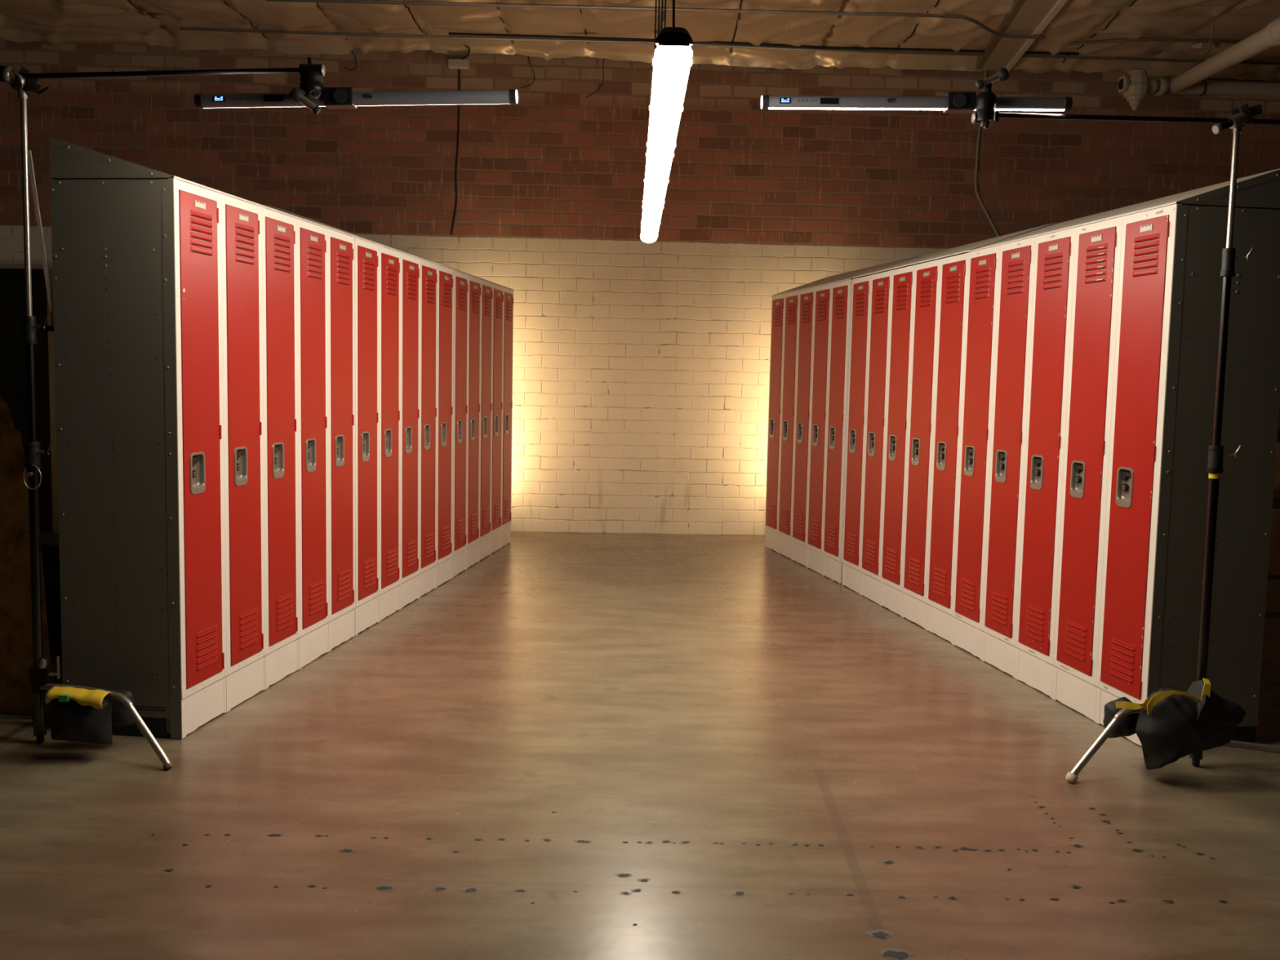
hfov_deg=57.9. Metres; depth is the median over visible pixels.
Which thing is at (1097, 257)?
locker
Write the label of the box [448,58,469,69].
junction box
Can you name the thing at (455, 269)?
locker top
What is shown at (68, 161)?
locker top
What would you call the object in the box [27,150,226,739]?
locker
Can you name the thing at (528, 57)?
wire
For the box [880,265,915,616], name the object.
locker
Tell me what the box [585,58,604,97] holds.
wire
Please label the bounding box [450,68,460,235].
cable
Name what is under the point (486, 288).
locker
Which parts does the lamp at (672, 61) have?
hanging cord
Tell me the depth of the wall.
9.62 m
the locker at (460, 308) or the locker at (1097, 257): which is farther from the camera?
the locker at (460, 308)
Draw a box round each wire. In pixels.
[344,50,357,71]
[520,57,534,88]
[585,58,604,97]
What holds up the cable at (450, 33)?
attached to the conduit at (181, 28)
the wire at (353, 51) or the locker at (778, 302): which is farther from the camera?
the wire at (353, 51)
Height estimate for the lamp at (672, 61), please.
1.919 m
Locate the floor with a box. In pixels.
[0,531,1279,959]
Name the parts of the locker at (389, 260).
panel, number plate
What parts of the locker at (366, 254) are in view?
panel, door, number plate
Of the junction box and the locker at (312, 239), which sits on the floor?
the locker at (312, 239)
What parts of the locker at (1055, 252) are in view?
panel, lock knob, number plate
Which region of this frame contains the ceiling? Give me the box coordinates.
[0,0,1279,80]
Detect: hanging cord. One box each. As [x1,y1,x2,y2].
[657,0,660,33]
[661,0,662,29]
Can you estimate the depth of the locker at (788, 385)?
8.63 m
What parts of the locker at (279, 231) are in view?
lock knob, number plate, panel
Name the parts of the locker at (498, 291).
panel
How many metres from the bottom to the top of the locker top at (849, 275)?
0.168 m
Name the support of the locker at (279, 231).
on the floor
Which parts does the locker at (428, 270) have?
panel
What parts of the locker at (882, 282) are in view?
panel, number plate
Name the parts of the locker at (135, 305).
panel, lock knob, frame, number plate, door, panel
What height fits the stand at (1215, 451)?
2.219 m
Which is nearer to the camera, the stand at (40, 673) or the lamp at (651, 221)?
the stand at (40, 673)
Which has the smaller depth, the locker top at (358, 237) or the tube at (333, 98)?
the tube at (333, 98)
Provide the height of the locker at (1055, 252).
1.979 m
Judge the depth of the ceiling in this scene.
8.78 m
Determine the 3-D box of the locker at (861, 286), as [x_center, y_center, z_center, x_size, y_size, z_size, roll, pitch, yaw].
[1.585,-0.281,7.352,0.465,1.979,0.334,0,5,-10]
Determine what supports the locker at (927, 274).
on the floor
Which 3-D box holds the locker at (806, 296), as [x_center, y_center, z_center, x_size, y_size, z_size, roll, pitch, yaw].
[1.390,-0.376,8.369,0.465,1.979,0.334,0,5,-11]
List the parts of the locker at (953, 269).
panel, lock knob, number plate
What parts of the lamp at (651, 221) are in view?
hanging cord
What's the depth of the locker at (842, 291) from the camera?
7.63 m
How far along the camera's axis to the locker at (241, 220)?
4.55 m
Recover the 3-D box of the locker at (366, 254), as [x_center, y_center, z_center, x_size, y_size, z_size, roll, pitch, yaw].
[-1.611,-0.219,5.929,0.465,1.979,0.334,2,5,7]
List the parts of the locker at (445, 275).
panel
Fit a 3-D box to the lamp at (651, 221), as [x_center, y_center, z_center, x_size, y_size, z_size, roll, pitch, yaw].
[0.075,-2.268,5.974,0.103,1.919,1.289,1,5,-1]
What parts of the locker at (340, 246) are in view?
panel, number plate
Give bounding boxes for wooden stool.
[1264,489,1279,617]
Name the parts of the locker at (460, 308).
panel, door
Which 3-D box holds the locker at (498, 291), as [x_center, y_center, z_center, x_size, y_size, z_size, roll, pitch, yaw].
[-1.283,-0.453,8.618,0.465,1.979,0.334,2,5,6]
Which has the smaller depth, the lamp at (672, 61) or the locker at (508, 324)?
the lamp at (672, 61)
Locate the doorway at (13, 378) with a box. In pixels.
[0,267,58,533]
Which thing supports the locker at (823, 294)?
on the floor
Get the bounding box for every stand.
[0,97,172,770]
[1065,132,1279,783]
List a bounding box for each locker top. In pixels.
[48,136,355,237]
[265,204,453,269]
[453,268,513,290]
[771,255,918,296]
[852,222,1057,278]
[968,168,1279,252]
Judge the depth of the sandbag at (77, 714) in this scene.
3.88 m
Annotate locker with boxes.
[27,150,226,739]
[221,194,266,712]
[261,207,299,689]
[297,218,328,669]
[327,228,355,652]
[354,237,379,635]
[378,245,400,622]
[399,253,420,609]
[418,259,437,598]
[435,264,453,588]
[451,270,468,577]
[466,275,480,569]
[478,279,493,561]
[489,284,503,555]
[500,287,513,548]
[764,293,785,551]
[777,290,799,559]
[791,287,815,566]
[806,283,831,574]
[822,280,852,583]
[841,275,871,593]
[859,270,892,604]
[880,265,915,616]
[901,258,941,629]
[925,252,968,643]
[951,244,999,659]
[981,236,1035,677]
[1014,227,1075,697]
[1052,216,1122,720]
[1094,204,1279,746]
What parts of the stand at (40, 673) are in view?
tee knob, tee knob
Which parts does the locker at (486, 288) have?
panel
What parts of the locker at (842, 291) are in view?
panel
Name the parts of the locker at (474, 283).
panel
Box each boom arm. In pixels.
[0,57,325,114]
[971,67,1279,134]
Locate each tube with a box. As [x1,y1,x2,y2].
[194,87,518,109]
[760,91,1072,113]
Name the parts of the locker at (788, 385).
panel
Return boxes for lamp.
[640,0,663,243]
[642,0,674,212]
[646,0,693,160]
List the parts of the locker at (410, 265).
panel, door, number plate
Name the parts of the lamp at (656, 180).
hanging cord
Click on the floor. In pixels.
(569, 746)
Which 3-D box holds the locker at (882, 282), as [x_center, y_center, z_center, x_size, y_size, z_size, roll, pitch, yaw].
[1.641,-0.251,7.023,0.465,1.979,0.334,0,5,-10]
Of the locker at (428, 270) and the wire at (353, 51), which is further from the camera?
the wire at (353, 51)
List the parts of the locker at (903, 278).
panel, number plate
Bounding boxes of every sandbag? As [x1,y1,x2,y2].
[45,685,135,744]
[1102,678,1246,769]
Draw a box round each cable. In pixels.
[448,32,1079,55]
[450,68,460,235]
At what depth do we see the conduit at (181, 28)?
9.03 m
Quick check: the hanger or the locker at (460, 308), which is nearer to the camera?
the locker at (460, 308)
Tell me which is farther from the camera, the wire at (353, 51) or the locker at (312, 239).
the wire at (353, 51)
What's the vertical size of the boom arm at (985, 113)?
0.186 m
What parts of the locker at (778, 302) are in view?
panel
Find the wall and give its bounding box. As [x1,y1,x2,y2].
[0,40,1279,535]
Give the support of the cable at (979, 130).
attached to the wall
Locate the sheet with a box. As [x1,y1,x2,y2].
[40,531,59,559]
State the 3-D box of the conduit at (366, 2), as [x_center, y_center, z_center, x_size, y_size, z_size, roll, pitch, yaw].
[0.174,-3.306,8.201,5.610,0.083,0.258,1,5,-3]
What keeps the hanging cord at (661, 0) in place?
hanging from the ceiling
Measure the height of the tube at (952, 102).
0.056 m
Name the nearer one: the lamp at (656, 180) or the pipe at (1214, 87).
the lamp at (656, 180)
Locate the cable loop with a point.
(467, 46)
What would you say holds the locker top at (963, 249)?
on the locker at (861, 286)
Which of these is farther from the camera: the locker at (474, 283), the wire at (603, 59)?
the wire at (603, 59)
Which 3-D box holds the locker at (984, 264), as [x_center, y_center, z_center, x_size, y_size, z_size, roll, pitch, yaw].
[1.859,-0.128,5.698,0.465,1.979,0.334,0,5,-9]
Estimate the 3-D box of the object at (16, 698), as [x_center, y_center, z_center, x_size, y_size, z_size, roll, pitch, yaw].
[-2.574,0.279,4.417,0.722,1.218,0.140,1,5,0]
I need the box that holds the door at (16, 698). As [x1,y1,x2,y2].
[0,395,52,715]
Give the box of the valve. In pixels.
[1116,67,1173,111]
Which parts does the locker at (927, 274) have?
panel, lock knob, number plate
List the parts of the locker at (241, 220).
lock knob, number plate, panel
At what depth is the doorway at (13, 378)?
6.18 m
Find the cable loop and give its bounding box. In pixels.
[461,44,470,58]
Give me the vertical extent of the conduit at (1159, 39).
0.023 m
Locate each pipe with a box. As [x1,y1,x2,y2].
[1167,78,1279,97]
[1169,17,1279,93]
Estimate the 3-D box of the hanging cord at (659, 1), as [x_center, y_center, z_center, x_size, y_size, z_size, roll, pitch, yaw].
[0.086,-2.280,5.619,0.022,1.833,0.008,1,5,0]
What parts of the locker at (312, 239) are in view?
panel, number plate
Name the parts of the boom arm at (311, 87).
tee handle, rod, tee handle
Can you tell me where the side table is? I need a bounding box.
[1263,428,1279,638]
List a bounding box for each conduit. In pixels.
[180,26,1279,65]
[266,0,1044,39]
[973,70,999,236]
[1067,37,1241,45]
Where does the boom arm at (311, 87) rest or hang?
attached to the stand at (40, 673)
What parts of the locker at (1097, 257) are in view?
panel, lock knob, number plate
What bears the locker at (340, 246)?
on the floor
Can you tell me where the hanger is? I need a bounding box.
[1178,17,1222,75]
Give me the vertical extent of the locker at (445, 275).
1.979 m
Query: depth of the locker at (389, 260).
6.21 m
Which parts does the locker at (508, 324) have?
panel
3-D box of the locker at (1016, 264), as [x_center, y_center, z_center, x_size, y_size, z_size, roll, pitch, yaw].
[1.912,-0.097,5.369,0.465,1.979,0.334,0,5,-9]
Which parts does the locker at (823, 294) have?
panel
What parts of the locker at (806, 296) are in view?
panel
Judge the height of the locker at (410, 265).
1.979 m
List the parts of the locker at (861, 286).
panel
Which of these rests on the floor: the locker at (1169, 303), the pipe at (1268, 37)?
the locker at (1169, 303)
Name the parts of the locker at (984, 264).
panel, lock knob, number plate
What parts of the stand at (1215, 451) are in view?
tee knob, tee knob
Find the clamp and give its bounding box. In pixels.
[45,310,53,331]
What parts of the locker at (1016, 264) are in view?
panel, lock knob, number plate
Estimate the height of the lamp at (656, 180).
1.919 m
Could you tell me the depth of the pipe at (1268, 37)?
6.81 m
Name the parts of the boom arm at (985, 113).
tee handle, rod, tee handle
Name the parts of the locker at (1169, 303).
panel, lock knob, door, frame, number plate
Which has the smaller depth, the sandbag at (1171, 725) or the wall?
the sandbag at (1171, 725)
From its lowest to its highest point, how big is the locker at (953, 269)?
1.979 m
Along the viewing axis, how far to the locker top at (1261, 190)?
4.15 m

